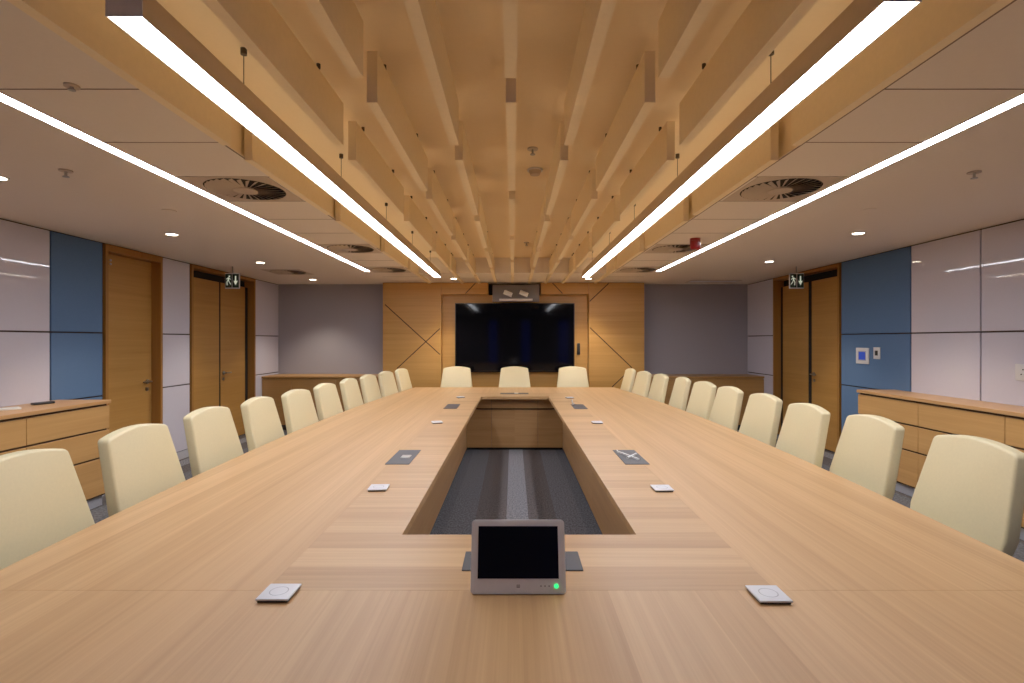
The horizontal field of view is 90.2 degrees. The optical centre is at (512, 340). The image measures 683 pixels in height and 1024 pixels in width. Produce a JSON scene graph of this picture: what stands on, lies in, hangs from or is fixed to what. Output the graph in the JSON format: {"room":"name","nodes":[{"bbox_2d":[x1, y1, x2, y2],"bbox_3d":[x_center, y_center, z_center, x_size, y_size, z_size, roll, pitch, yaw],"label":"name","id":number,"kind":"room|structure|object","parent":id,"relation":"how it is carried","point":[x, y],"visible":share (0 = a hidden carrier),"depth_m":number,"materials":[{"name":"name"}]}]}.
{"room":"conference room","nodes":[
{"label":"conference room","id":0,"kind":"room"},
{"bbox_2d":[0,218,277,459],"bbox_3d":[-4.280,0.250,3.450,0.200,2.500,11.500,0,0,0],"label":"wall","id":1,"kind":"structure","parent":0,"point":[51,282],"depth_m":4.81,"materials":[{"name":"paint"}]},
{"bbox_2d":[103,244,162,432],"bbox_3d":[-4.259,0.256,5.645,0.182,2.488,0.850,0,0,0],"label":"door","id":2,"kind":"structure","parent":1,"relation":"in","point":[132,280],"depth_m":5.71,"materials":[{"name":"brown wood"}]},
{"bbox_2d":[189,264,255,435],"bbox_3d":[-4.259,0.256,7.440,0.182,2.488,1.640,0,0,0],"label":"door","id":3,"kind":"structure","parent":1,"relation":"in","point":[222,334],"depth_m":7.48,"materials":[{"name":"brown wood"}]},
{"bbox_2d":[0,0,1023,283],"bbox_3d":[0.000,-1.157,3.500,8.960,0.326,11.600,0,0,0],"label":"ceiling","id":4,"kind":"structure","parent":0,"point":[928,194],"depth_m":2.89,"materials":[{"name":"paint"}]},
{"bbox_2d":[7,0,230,145],"bbox_3d":[-1.424,-1.100,1.925,0.043,0.260,1.230,0,0,0],"label":"ceiling beam","id":5,"kind":"structure","parent":4,"relation":"hanging from","point":[84,24],"depth_m":1.85,"materials":[{"name":"laminate"}]},
{"bbox_2d":[0,92,370,271],"bbox_3d":[-2.100,-0.998,4.140,0.076,0.004,6.488,0,0,0],"label":"recessed light","id":6,"kind":"object","parent":4,"relation":"in","point":[4,98],"visible":1,"depth_m":2.84,"materials":[{"name":"white"}]},
{"bbox_2d":[225,266,239,288],"bbox_3d":[-3.800,-0.850,6.908,0.196,0.300,0.024,0,0,0],"label":"exit sign","id":7,"kind":"object","parent":4,"relation":"hanging from","point":[232,280],"visible":1,"depth_m":6.90,"materials":[{"name":"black plastic"}]},
{"bbox_2d":[178,176,302,200],"bbox_3d":[-1.770,-0.993,3.380,0.540,0.014,0.540,0,0,0],"label":"ceiling vent","id":8,"kind":"object","parent":4,"relation":"in","point":[229,188],"visible":1,"depth_m":3.33,"materials":[{"name":"metal"}]},
{"bbox_2d":[202,0,342,145],"bbox_3d":[-0.866,-1.100,1.925,0.043,0.260,1.230,0,0,0],"label":"ceiling beam","id":9,"kind":"structure","parent":4,"relation":"hanging from","point":[259,27],"depth_m":1.89,"materials":[{"name":"laminate"}]},
{"bbox_2d":[105,0,440,276],"bbox_3d":[-1.135,-1.087,4.575,0.108,0.285,6.176,0,0,0],"label":"pendant light","id":10,"kind":"object","parent":4,"relation":"hanging from","point":[147,22],"visible":0.96,"depth_m":2.05,"materials":[{"name":"paint"}]},
{"bbox_2d":[260,269,313,274],"bbox_3d":[-3.290,-0.993,7.460,0.540,0.014,0.540,0,0,0],"label":"ceiling vent","id":11,"kind":"object","parent":4,"relation":"in","point":[275,271],"visible":1,"depth_m":7.40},
{"bbox_2d":[244,127,331,214],"bbox_3d":[-1.424,-1.100,3.348,0.043,0.260,1.205,0,0,0],"label":"ceiling beam","id":12,"kind":"structure","parent":4,"relation":"hanging from","point":[257,153],"depth_m":3.13,"materials":[{"name":"laminate"}]},
{"bbox_2d":[304,0,362,77],"bbox_3d":[-0.575,-1.100,1.273,0.043,0.260,1.226,0,0,0],"label":"ceiling beam","id":13,"kind":"structure","parent":4,"relation":"hanging from","point":[341,21],"depth_m":1.70,"materials":[{"name":"laminate"}]},
{"bbox_2d":[317,244,380,252],"bbox_3d":[-1.770,-0.993,5.560,0.540,0.014,0.540,0,0,0],"label":"ceiling vent","id":14,"kind":"object","parent":4,"relation":"in","point":[335,248],"visible":0.99,"depth_m":5.50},
{"bbox_2d":[335,199,379,247],"bbox_3d":[-1.424,-1.100,4.755,0.043,0.260,1.210,0,0,0],"label":"ceiling beam","id":15,"kind":"structure","parent":4,"relation":"hanging from","point":[344,217],"depth_m":4.57,"materials":[{"name":"laminate"}]},
{"bbox_2d":[348,121,403,214],"bbox_3d":[-0.866,-1.100,3.348,0.043,0.260,1.205,0,0,0],"label":"ceiling beam","id":16,"kind":"structure","parent":4,"relation":"hanging from","point":[362,154],"depth_m":3.10,"materials":[{"name":"laminate"}]},
{"bbox_2d":[364,267,410,272],"bbox_3d":[-1.770,-0.993,7.240,0.540,0.014,0.540,0,0,0],"label":"ceiling vent","id":17,"kind":"object","parent":4,"relation":"in","point":[373,269],"visible":0.99,"depth_m":7.19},
{"bbox_2d":[381,236,407,266],"bbox_3d":[-1.424,-1.100,6.180,0.043,0.260,1.220,0,0,0],"label":"ceiling beam","id":18,"kind":"structure","parent":4,"relation":"hanging from","point":[387,248],"depth_m":5.99,"materials":[{"name":"laminate"}]},
{"bbox_2d":[367,51,427,190],"bbox_3d":[-0.575,-1.100,2.695,0.043,0.260,1.230,0,0,0],"label":"ceiling beam","id":19,"kind":"structure","parent":4,"relation":"hanging from","point":[383,99],"depth_m":2.40,"materials":[{"name":"laminate"}]},
{"bbox_2d":[404,195,432,247],"bbox_3d":[-0.866,-1.100,4.755,0.043,0.260,1.210,0,0,0],"label":"ceiling beam","id":20,"kind":"structure","parent":4,"relation":"hanging from","point":[414,218],"depth_m":4.51,"materials":[{"name":"laminate"}]},
{"bbox_2d":[407,257,430,282],"bbox_3d":[-1.424,-1.100,7.840,0.043,0.260,1.720,0,0,0],"label":"ceiling beam","id":21,"kind":"structure","parent":4,"relation":"hanging from","point":[412,267],"depth_m":7.32,"materials":[{"name":"laminate"}]},
{"bbox_2d":[403,0,458,145],"bbox_3d":[-0.292,-1.100,1.925,0.043,0.260,1.230,0,0,0],"label":"ceiling beam","id":22,"kind":"structure","parent":4,"relation":"hanging from","point":[423,15],"depth_m":1.85,"materials":[{"name":"laminate"}]},
{"bbox_2d":[426,168,452,234],"bbox_3d":[-0.575,-1.100,4.110,0.043,0.260,1.220,0,0,0],"label":"ceiling beam","id":23,"kind":"structure","parent":4,"relation":"hanging from","point":[435,196],"depth_m":3.84,"materials":[{"name":"laminate"}]},
{"bbox_2d":[432,231,449,266],"bbox_3d":[-0.866,-1.100,6.180,0.043,0.260,1.220,0,0,0],"label":"ceiling beam","id":24,"kind":"structure","parent":4,"relation":"hanging from","point":[439,249],"depth_m":6.02,"materials":[{"name":"laminate"}]},
{"bbox_2d":[448,253,462,282],"bbox_3d":[-0.866,-1.100,7.840,0.043,0.260,1.720,0,0,0],"label":"ceiling beam","id":25,"kind":"structure","parent":4,"relation":"hanging from","point":[452,268],"depth_m":7.24,"materials":[{"name":"laminate"}]},
{"bbox_2d":[451,218,466,259],"bbox_3d":[-0.575,-1.100,5.535,0.043,0.260,1.230,0,0,0],"label":"ceiling beam","id":26,"kind":"structure","parent":4,"relation":"hanging from","point":[458,239],"depth_m":5.28,"materials":[{"name":"laminate"}]},
{"bbox_2d":[455,121,477,214],"bbox_3d":[-0.292,-1.100,3.348,0.043,0.260,1.205,0,0,0],"label":"ceiling beam","id":27,"kind":"structure","parent":4,"relation":"hanging from","point":[463,160],"depth_m":3.06,"materials":[{"name":"laminate"}]},
{"bbox_2d":[465,244,475,274],"bbox_3d":[-0.575,-1.100,6.950,0.043,0.260,1.220,0,0,0],"label":"ceiling beam","id":28,"kind":"structure","parent":4,"relation":"hanging from","point":[470,262],"depth_m":6.80,"materials":[{"name":"laminate"}]},
{"bbox_2d":[474,195,486,247],"bbox_3d":[-0.292,-1.100,4.755,0.043,0.260,1.210,0,0,0],"label":"ceiling beam","id":29,"kind":"structure","parent":4,"relation":"hanging from","point":[479,219],"depth_m":4.52,"materials":[{"name":"laminate"}]},
{"bbox_2d":[484,231,492,266],"bbox_3d":[-0.292,-1.100,6.180,0.043,0.260,1.220,0,0,0],"label":"ceiling beam","id":30,"kind":"structure","parent":4,"relation":"hanging from","point":[488,251],"depth_m":5.90,"materials":[{"name":"laminate"}]},
{"bbox_2d":[503,0,517,77],"bbox_3d":[-0.008,-1.100,1.273,0.043,0.260,1.226,0,0,0],"label":"ceiling beam","id":31,"kind":"structure","parent":4,"relation":"hanging from","point":[510,7],"depth_m":1.63,"materials":[{"name":"laminate"}]},
{"bbox_2d":[506,78,515,190],"bbox_3d":[-0.008,-1.100,2.695,0.043,0.260,1.230,0,0,0],"label":"ceiling beam","id":32,"kind":"structure","parent":4,"relation":"hanging from","point":[510,82],"depth_m":2.34,"materials":[{"name":"laminate"}]},
{"bbox_2d":[509,191,514,234],"bbox_3d":[-0.008,-1.100,4.110,0.043,0.260,1.220,0,0,0],"label":"ceiling beam","id":33,"kind":"structure","parent":4,"relation":"hanging from","point":[511,193],"depth_m":3.84,"materials":[{"name":"laminate"}]},
{"bbox_2d":[532,232,539,266],"bbox_3d":[0.276,-1.100,6.180,0.043,0.260,1.220,0,0,0],"label":"ceiling beam","id":34,"kind":"structure","parent":4,"relation":"hanging from","point":[536,251],"depth_m":6.04,"materials":[{"name":"laminate"}]},
{"bbox_2d":[537,195,549,247],"bbox_3d":[0.276,-1.100,4.755,0.043,0.260,1.210,0,0,0],"label":"ceiling beam","id":35,"kind":"structure","parent":4,"relation":"hanging from","point":[544,219],"depth_m":4.55,"materials":[{"name":"laminate"}]},
{"bbox_2d":[549,244,559,274],"bbox_3d":[0.559,-1.100,6.950,0.043,0.260,1.220,0,0,0],"label":"ceiling beam","id":36,"kind":"structure","parent":4,"relation":"hanging from","point":[553,262],"depth_m":6.77,"materials":[{"name":"laminate"}]},
{"bbox_2d":[546,121,567,214],"bbox_3d":[0.276,-1.100,3.348,0.043,0.260,1.205,0,0,0],"label":"ceiling beam","id":37,"kind":"structure","parent":4,"relation":"hanging from","point":[559,162],"depth_m":3.05,"materials":[{"name":"laminate"}]},
{"bbox_2d":[558,218,572,259],"bbox_3d":[0.559,-1.100,5.535,0.043,0.260,1.230,0,0,0],"label":"ceiling beam","id":38,"kind":"structure","parent":4,"relation":"hanging from","point":[566,238],"depth_m":5.32,"materials":[{"name":"laminate"}]},
{"bbox_2d":[562,253,576,282],"bbox_3d":[0.850,-1.100,7.840,0.043,0.260,1.720,0,0,0],"label":"ceiling beam","id":39,"kind":"structure","parent":4,"relation":"hanging from","point":[572,268],"depth_m":7.26,"materials":[{"name":"laminate"}]},
{"bbox_2d":[575,231,592,266],"bbox_3d":[0.850,-1.100,6.180,0.043,0.260,1.220,0,0,0],"label":"ceiling beam","id":40,"kind":"structure","parent":4,"relation":"hanging from","point":[585,249],"depth_m":5.99,"materials":[{"name":"laminate"}]},
{"bbox_2d":[571,168,597,234],"bbox_3d":[0.559,-1.100,4.110,0.043,0.260,1.220,0,0,0],"label":"ceiling beam","id":41,"kind":"structure","parent":4,"relation":"hanging from","point":[588,195],"depth_m":3.84,"materials":[{"name":"laminate"}]},
{"bbox_2d":[564,0,616,145],"bbox_3d":[0.276,-1.100,1.925,0.043,0.260,1.230,0,0,0],"label":"ceiling beam","id":42,"kind":"structure","parent":4,"relation":"hanging from","point":[597,15],"depth_m":1.86,"materials":[{"name":"laminate"}]},
{"bbox_2d":[594,255,616,282],"bbox_3d":[1.408,-1.100,7.840,0.043,0.260,1.720,0,0,0],"label":"ceiling beam","id":43,"kind":"structure","parent":4,"relation":"hanging from","point":[611,265],"depth_m":7.30,"materials":[{"name":"laminate"}]},
{"bbox_2d":[592,195,619,247],"bbox_3d":[0.850,-1.100,4.755,0.043,0.260,1.210,0,0,0],"label":"ceiling beam","id":44,"kind":"structure","parent":4,"relation":"hanging from","point":[610,217],"depth_m":4.52,"materials":[{"name":"laminate"}]},
{"bbox_2d":[596,51,654,190],"bbox_3d":[0.559,-1.100,2.695,0.043,0.260,1.230,0,0,0],"label":"ceiling beam","id":45,"kind":"structure","parent":4,"relation":"hanging from","point":[638,101],"depth_m":2.39,"materials":[{"name":"laminate"}]},
{"bbox_2d":[617,232,643,266],"bbox_3d":[1.408,-1.100,6.180,0.043,0.260,1.220,0,0,0],"label":"ceiling beam","id":46,"kind":"structure","parent":4,"relation":"hanging from","point":[636,247],"depth_m":5.97,"materials":[{"name":"laminate"}]},
{"bbox_2d":[615,267,661,272],"bbox_3d":[1.770,-0.993,7.240,0.540,0.014,0.540,0,0,0],"label":"ceiling vent","id":47,"kind":"object","parent":4,"relation":"in","point":[623,269],"visible":1,"depth_m":7.18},
{"bbox_2d":[620,121,674,214],"bbox_3d":[0.850,-1.100,3.348,0.043,0.260,1.205,0,0,0],"label":"ceiling beam","id":48,"kind":"structure","parent":4,"relation":"hanging from","point":[660,154],"depth_m":3.10,"materials":[{"name":"laminate"}]},
{"bbox_2d":[645,195,688,247],"bbox_3d":[1.408,-1.100,4.755,0.043,0.260,1.210,0,0,0],"label":"ceiling beam","id":49,"kind":"structure","parent":4,"relation":"hanging from","point":[678,215],"depth_m":4.55,"materials":[{"name":"laminate"}]},
{"bbox_2d":[645,244,708,252],"bbox_3d":[1.770,-0.993,5.560,0.540,0.014,0.540,0,0,0],"label":"ceiling vent","id":50,"kind":"object","parent":4,"relation":"in","point":[659,248],"visible":0.85,"depth_m":5.51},
{"bbox_2d":[658,0,715,77],"bbox_3d":[0.559,-1.100,1.273,0.043,0.260,1.226,0,0,0],"label":"ceiling beam","id":51,"kind":"structure","parent":4,"relation":"hanging from","point":[679,22],"depth_m":1.70,"materials":[{"name":"laminate"}]},
{"bbox_2d":[690,237,700,249],"bbox_3d":[1.790,-0.947,5.010,0.103,0.108,0.103,0,0,0],"label":"fire alarm","id":52,"kind":"object","parent":4,"relation":"attached to","point":[695,243],"visible":1,"depth_m":4.97,"materials":[{"name":"red plastic"}]},
{"bbox_2d":[685,280,741,282],"bbox_3d":[3.380,-0.996,8.620,0.840,0.008,0.320,0,0,0],"label":"ceiling vent","id":53,"kind":"object","parent":4,"relation":"in","point":[690,281],"visible":1,"depth_m":8.61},
{"bbox_2d":[692,121,778,214],"bbox_3d":[1.408,-1.100,3.348,0.043,0.260,1.205,0,0,0],"label":"ceiling beam","id":54,"kind":"structure","parent":4,"relation":"hanging from","point":[763,152],"depth_m":3.12,"materials":[{"name":"laminate"}]},
{"bbox_2d":[679,0,817,145],"bbox_3d":[0.850,-1.100,1.925,0.043,0.260,1.230,0,0,0],"label":"ceiling beam","id":55,"kind":"structure","parent":4,"relation":"hanging from","point":[763,24],"depth_m":1.89,"materials":[{"name":"laminate"}]},
{"bbox_2d":[582,0,921,276],"bbox_3d":[1.087,-1.087,4.543,0.108,0.285,6.241,0,0,0],"label":"pendant light","id":56,"kind":"object","parent":4,"relation":"hanging from","point":[862,22],"visible":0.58,"depth_m":2.02,"materials":[{"name":"paint"}]},
{"bbox_2d":[723,176,847,200],"bbox_3d":[1.770,-0.993,3.380,0.540,0.014,0.540,0,0,0],"label":"ceiling vent","id":57,"kind":"object","parent":4,"relation":"in","point":[762,188],"visible":1,"depth_m":3.33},
{"bbox_2d":[789,266,803,288],"bbox_3d":[3.840,-0.850,6.908,0.196,0.300,0.024,0,0,0],"label":"exit sign","id":58,"kind":"object","parent":4,"relation":"hanging from","point":[796,280],"visible":1,"depth_m":6.90,"materials":[{"name":"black plastic"}]},
{"bbox_2d":[655,93,1023,271],"bbox_3d":[2.100,-0.998,4.140,0.076,0.004,6.488,0,0,0],"label":"recessed light","id":59,"kind":"object","parent":4,"relation":"in","point":[1019,99],"visible":1,"depth_m":2.84,"materials":[{"name":"white"}]},
{"bbox_2d":[791,0,1013,145],"bbox_3d":[1.408,-1.100,1.925,0.043,0.260,1.230,0,0,0],"label":"ceiling beam","id":60,"kind":"structure","parent":4,"relation":"hanging from","point":[928,28],"depth_m":1.88,"materials":[{"name":"laminate"}]},
{"bbox_2d":[278,284,747,373],"bbox_3d":[0.000,0.250,9.175,8.760,2.500,0.150,0,0,0],"label":"wall","id":61,"kind":"structure","parent":0,"point":[323,328],"depth_m":9.10,"materials":[{"name":"paint"}]},
{"bbox_2d":[383,283,643,388],"bbox_3d":[0.010,0.254,8.938,4.500,2.493,0.316,0,0,0],"label":"wall","id":62,"kind":"structure","parent":61,"relation":"attached to","point":[419,318],"depth_m":8.78,"materials":[{"name":"brown wood"}]},
{"bbox_2d":[455,303,574,371],"bbox_3d":[0.032,-0.046,8.875,2.074,1.198,0.086,0,0,0],"label":"television","id":63,"kind":"object","parent":62,"relation":"attached to","point":[489,337],"visible":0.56,"depth_m":8.83,"materials":[{"name":"black glass"}]},
{"bbox_2d":[493,285,538,301],"bbox_3d":[0.050,-0.805,8.694,0.800,0.290,0.133,0,0,0],"label":"camera","id":64,"kind":"object","parent":62,"relation":"attached to","point":[501,293],"visible":1,"depth_m":8.72,"materials":[{"name":"white plastic"}]},
{"bbox_2d":[90,430,1023,561],"bbox_3d":[0.000,1.550,3.500,8.960,0.100,11.600,0,0,0],"label":"floor","id":65,"kind":"structure","parent":0,"point":[486,484],"depth_m":5.03,"materials":[{"name":"carpet"}]},
{"bbox_2d":[0,449,94,569],"bbox_3d":[-1.629,0.967,1.980,0.649,1.066,0.532,0,0,-5],"label":"chair","id":66,"kind":"object","parent":65,"relation":"on","point":[43,503],"visible":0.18,"depth_m":1.98,"materials":[{"name":"beige leather"}]},
{"bbox_2d":[0,400,110,509],"bbox_3d":[-3.933,1.022,2.742,0.490,0.955,3.884,0,0,0],"label":"credenza","id":67,"kind":"object","parent":65,"relation":"on","point":[76,427],"visible":0.59,"depth_m":4.28,"materials":[{"name":"brown wood"}]},
{"bbox_2d":[0,400,110,419],"bbox_3d":[-3.933,0.560,2.742,0.490,0.030,3.884,0,0,0],"label":"countertop","id":68,"kind":"structure","parent":67,"relation":"on","point":[59,405],"depth_m":4.20,"materials":[{"name":"wood"}]},
{"bbox_2d":[98,424,185,516],"bbox_3d":[-1.638,0.967,2.607,0.649,1.066,0.532,0,0,-3],"label":"chair","id":69,"kind":"object","parent":65,"relation":"on","point":[139,462],"visible":0.23,"depth_m":2.51,"materials":[{"name":"leather"}]},
{"bbox_2d":[183,406,243,476],"bbox_3d":[-1.691,0.967,3.304,0.649,1.066,0.532,0,0,-2],"label":"chair","id":70,"kind":"object","parent":65,"relation":"on","point":[212,439],"visible":0.21,"depth_m":3.21,"materials":[{"name":"leather"}]},
{"bbox_2d":[241,396,284,450],"bbox_3d":[-1.667,0.967,3.906,0.649,1.066,0.532,0,0,-3],"label":"chair","id":71,"kind":"object","parent":65,"relation":"on","point":[262,424],"visible":0.23,"depth_m":3.81,"materials":[{"name":"leather"}]},
{"bbox_2d":[281,389,318,434],"bbox_3d":[-1.631,0.967,4.485,0.649,1.066,0.532,0,0,2],"label":"chair","id":72,"kind":"object","parent":65,"relation":"on","point":[299,410],"visible":0.22,"depth_m":4.41,"materials":[{"name":"leather"}]},
{"bbox_2d":[262,374,380,429],"bbox_3d":[-3.211,1.050,8.782,1.931,0.900,0.628,0,0,0],"label":"base cabinet","id":73,"kind":"object","parent":65,"relation":"on","point":[275,386],"visible":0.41,"depth_m":8.48,"materials":[{"name":"brown wood"}]},
{"bbox_2d":[262,374,377,377],"bbox_3d":[-3.211,0.615,8.782,1.931,0.030,0.628,0,0,0],"label":"countertop","id":74,"kind":"structure","parent":73,"relation":"on","point":[276,375],"depth_m":8.47,"materials":[{"name":"brown wood"}]},
{"bbox_2d":[313,383,342,420],"bbox_3d":[-1.621,0.967,5.147,0.649,1.066,0.532,0,0,1],"label":"chair","id":75,"kind":"object","parent":65,"relation":"on","point":[328,404],"visible":0.3,"depth_m":5.06,"materials":[{"name":"leather"}]},
{"bbox_2d":[339,378,363,410],"bbox_3d":[-1.597,0.967,5.819,0.649,1.066,0.532,0,0,1],"label":"chair","id":76,"kind":"object","parent":65,"relation":"on","point":[350,391],"visible":0.27,"depth_m":5.72,"materials":[{"name":"leather"}]},
{"bbox_2d":[360,374,381,403],"bbox_3d":[-1.560,0.967,6.452,0.649,1.066,0.532,0,0,4],"label":"chair","id":77,"kind":"object","parent":65,"relation":"on","point":[370,389],"visible":0.27,"depth_m":6.37,"materials":[{"name":"leather"}]},
{"bbox_2d":[378,371,397,397],"bbox_3d":[-1.508,0.967,7.114,0.649,1.066,0.532,0,0,7],"label":"chair","id":78,"kind":"object","parent":65,"relation":"on","point":[387,383],"visible":0.27,"depth_m":7.05,"materials":[{"name":"leather"}]},
{"bbox_2d":[395,368,411,391],"bbox_3d":[-1.444,0.967,7.836,0.649,1.066,0.532,0,0,7],"label":"chair","id":79,"kind":"object","parent":65,"relation":"on","point":[402,376],"visible":0.22,"depth_m":7.77,"materials":[{"name":"leather"}]},
{"bbox_2d":[440,366,471,386],"bbox_3d":[-0.930,0.967,8.175,0.532,1.066,0.649,0,0,0],"label":"chair","id":80,"kind":"object","parent":65,"relation":"on","point":[456,376],"visible":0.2,"depth_m":8.39,"materials":[{"name":"leather"}]},
{"bbox_2d":[0,387,1023,682],"bbox_3d":[0.024,1.125,4.390,3.640,0.750,7.500,0,0,0],"label":"conference table","id":81,"kind":"object","parent":65,"relation":"on","point":[164,588],"visible":0.97,"depth_m":1.65,"materials":[{"name":"brown wood"}]},
{"bbox_2d":[255,584,300,602],"bbox_3d":[-0.688,0.744,1.500,0.094,0.013,0.094,0,0,0],"label":"table microphone","id":82,"kind":"object","parent":81,"relation":"on","point":[274,593],"visible":1,"depth_m":1.49,"materials":[{"name":"white plastic"}]},
{"bbox_2d":[367,484,389,491],"bbox_3d":[-0.677,0.744,2.570,0.094,0.013,0.094,0,0,-3],"label":"table microphone","id":83,"kind":"object","parent":81,"relation":"on","point":[373,487],"visible":1,"depth_m":2.55,"materials":[{"name":"white plastic"}]},
{"bbox_2d":[385,450,420,464],"bbox_3d":[-0.700,0.745,3.275,0.148,0.010,0.396,0,0,0],"label":"hatch","id":84,"kind":"object","parent":81,"relation":"on","point":[402,457],"visible":1,"depth_m":3.23,"materials":[{"name":"metal"}]},
{"bbox_2d":[470,520,565,593],"bbox_3d":[0.015,0.651,1.561,0.282,0.201,0.123,0,0,0],"label":"monitor","id":85,"kind":"object","parent":81,"relation":"on","point":[508,556],"visible":1,"depth_m":1.53,"materials":[{"name":"silver metal"}]},
{"bbox_2d":[462,551,582,570],"bbox_3d":[0.031,0.748,1.730,0.396,0.004,0.148,0,0,0],"label":"hatch","id":86,"kind":"object","parent":81,"relation":"on","point":[572,559],"visible":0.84,"depth_m":1.71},
{"bbox_2d":[613,450,649,464],"bbox_3d":[0.752,0.741,3.275,0.148,0.018,0.396,0,0,0],"label":"hatch","id":87,"kind":"object","parent":81,"relation":"on","point":[629,457],"visible":1,"depth_m":3.22,"materials":[{"name":"silver metal"}]},
{"bbox_2d":[650,485,673,491],"bbox_3d":[0.748,0.744,2.560,0.094,0.013,0.094,0,0,0],"label":"table microphone","id":88,"kind":"object","parent":81,"relation":"on","point":[657,488],"visible":1,"depth_m":2.54,"materials":[{"name":"white plastic"}]},
{"bbox_2d":[745,585,792,604],"bbox_3d":[0.746,0.744,1.490,0.094,0.013,0.094,0,0,0],"label":"table microphone","id":89,"kind":"object","parent":81,"relation":"on","point":[764,594],"visible":1,"depth_m":1.48,"materials":[{"name":"white plastic"}]},
{"bbox_2d":[499,366,529,386],"bbox_3d":[0.026,0.967,8.175,0.532,1.066,0.649,0,0,0],"label":"chair","id":90,"kind":"object","parent":65,"relation":"on","point":[513,376],"visible":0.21,"depth_m":8.39,"materials":[{"name":"leather"}]},
{"bbox_2d":[557,366,588,386],"bbox_3d":[0.985,0.967,8.175,0.532,1.066,0.649,0,0,0],"label":"chair","id":91,"kind":"object","parent":65,"relation":"on","point":[571,376],"visible":0.3,"depth_m":8.39,"materials":[{"name":"leather"}]},
{"bbox_2d":[620,368,635,392],"bbox_3d":[1.531,0.967,7.847,0.649,1.066,0.532,0,0,-1],"label":"chair","id":92,"kind":"object","parent":65,"relation":"on","point":[629,376],"visible":0.24,"depth_m":7.74,"materials":[{"name":"leather"}]},
{"bbox_2d":[632,371,651,397],"bbox_3d":[1.564,0.967,7.138,0.649,1.066,0.532,0,0,-6],"label":"chair","id":93,"kind":"object","parent":65,"relation":"on","point":[641,386],"visible":0.21,"depth_m":7.07,"materials":[{"name":"leather"}]},
{"bbox_2d":[648,374,668,402],"bbox_3d":[1.638,0.967,6.595,0.649,1.066,0.532,0,0,-2],"label":"chair","id":94,"kind":"object","parent":65,"relation":"on","point":[658,388],"visible":0.19,"depth_m":6.50,"materials":[{"name":"leather"}]},
{"bbox_2d":[669,377,690,410],"bbox_3d":[1.729,0.967,6.035,0.649,1.066,0.532,0,0,2],"label":"chair","id":95,"kind":"object","parent":65,"relation":"on","point":[678,399],"visible":0.23,"depth_m":5.92,"materials":[{"name":"leather"}]},
{"bbox_2d":[686,381,716,419],"bbox_3d":[1.738,0.967,5.354,0.649,1.066,0.532,0,0,-3],"label":"chair","id":96,"kind":"object","parent":65,"relation":"on","point":[702,397],"visible":0.2,"depth_m":5.29,"materials":[{"name":"leather"}]},
{"bbox_2d":[648,374,763,429],"bbox_3d":[3.220,1.050,8.782,1.911,0.900,0.628,0,0,0],"label":"base cabinet","id":97,"kind":"object","parent":65,"relation":"on","point":[749,384],"visible":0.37,"depth_m":8.48,"materials":[{"name":"brown wood"}]},
{"bbox_2d":[651,374,763,377],"bbox_3d":[3.220,0.615,8.782,1.911,0.030,0.628,0,0,0],"label":"countertop","id":98,"kind":"structure","parent":97,"relation":"on","point":[669,375],"depth_m":8.47,"materials":[{"name":"brown wood"}]},
{"bbox_2d":[709,386,743,430],"bbox_3d":[1.756,0.967,4.779,0.649,1.066,0.532,0,0,0],"label":"chair","id":99,"kind":"object","parent":65,"relation":"on","point":[726,409],"visible":0.2,"depth_m":4.69,"materials":[{"name":"leather"}]},
{"bbox_2d":[739,393,782,446],"bbox_3d":[1.768,0.967,4.141,0.649,1.066,0.532,0,0,0],"label":"chair","id":100,"kind":"object","parent":65,"relation":"on","point":[761,418],"visible":0.22,"depth_m":4.06,"materials":[{"name":"leather"}]},
{"bbox_2d":[775,403,829,467],"bbox_3d":[1.736,0.967,3.496,0.649,1.066,0.532,0,0,3],"label":"chair","id":101,"kind":"object","parent":65,"relation":"on","point":[804,430],"visible":0.23,"depth_m":3.40,"materials":[{"name":"leather"}]},
{"bbox_2d":[829,414,904,499],"bbox_3d":[1.791,0.967,2.950,0.649,1.066,0.532,0,0,4],"label":"chair","id":102,"kind":"object","parent":65,"relation":"on","point":[867,454],"visible":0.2,"depth_m":2.85,"materials":[{"name":"leather"}]},
{"bbox_2d":[857,390,1023,539],"bbox_3d":[3.973,1.020,3.077,0.410,0.960,5.034,0,0,0],"label":"credenza","id":103,"kind":"object","parent":65,"relation":"on","point":[923,417],"visible":0.48,"depth_m":4.65,"materials":[{"name":"brown wood"}]},
{"bbox_2d":[857,390,1023,416],"bbox_3d":[3.973,0.555,3.077,0.410,0.030,5.034,0,0,0],"label":"countertop","id":104,"kind":"structure","parent":103,"relation":"on","point":[999,408],"depth_m":4.50,"materials":[{"name":"wood"}]},
{"bbox_2d":[910,435,1023,556],"bbox_3d":[1.786,0.967,2.289,0.649,1.066,0.532,0,0,4],"label":"chair","id":105,"kind":"object","parent":65,"relation":"on","point":[973,486],"visible":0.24,"depth_m":2.20,"materials":[{"name":"leather"}]},
{"bbox_2d":[748,219,1023,432],"bbox_3d":[4.280,0.250,3.450,0.200,2.500,11.500,0,0,0],"label":"wall","id":106,"kind":"structure","parent":0,"point":[945,316],"depth_m":5.09,"materials":[{"name":"paint"}]},
{"bbox_2d":[773,263,841,451],"bbox_3d":[4.259,0.256,7.350,0.182,2.488,1.660,0,0,0],"label":"door","id":107,"kind":"structure","parent":106,"relation":"in","point":[807,334],"depth_m":7.31,"materials":[{"name":"brown wood"}]},
{"bbox_2d":[856,348,868,363],"bbox_3d":[4.173,0.185,6.090,0.014,0.190,0.220,0,0,0],"label":"wall control panel","id":108,"kind":"object","parent":106,"relation":"attached to","point":[862,354],"visible":1,"depth_m":6.08,"materials":[{"name":"white plastic"}]},
{"bbox_2d":[1015,364,1023,380],"bbox_3d":[4.173,0.263,4.168,0.013,0.135,0.135,0,0,0],"label":"wall socket","id":109,"kind":"object","parent":106,"relation":"attached to","point":[1019,368],"visible":1,"depth_m":4.20,"materials":[{"name":"white plastic"}]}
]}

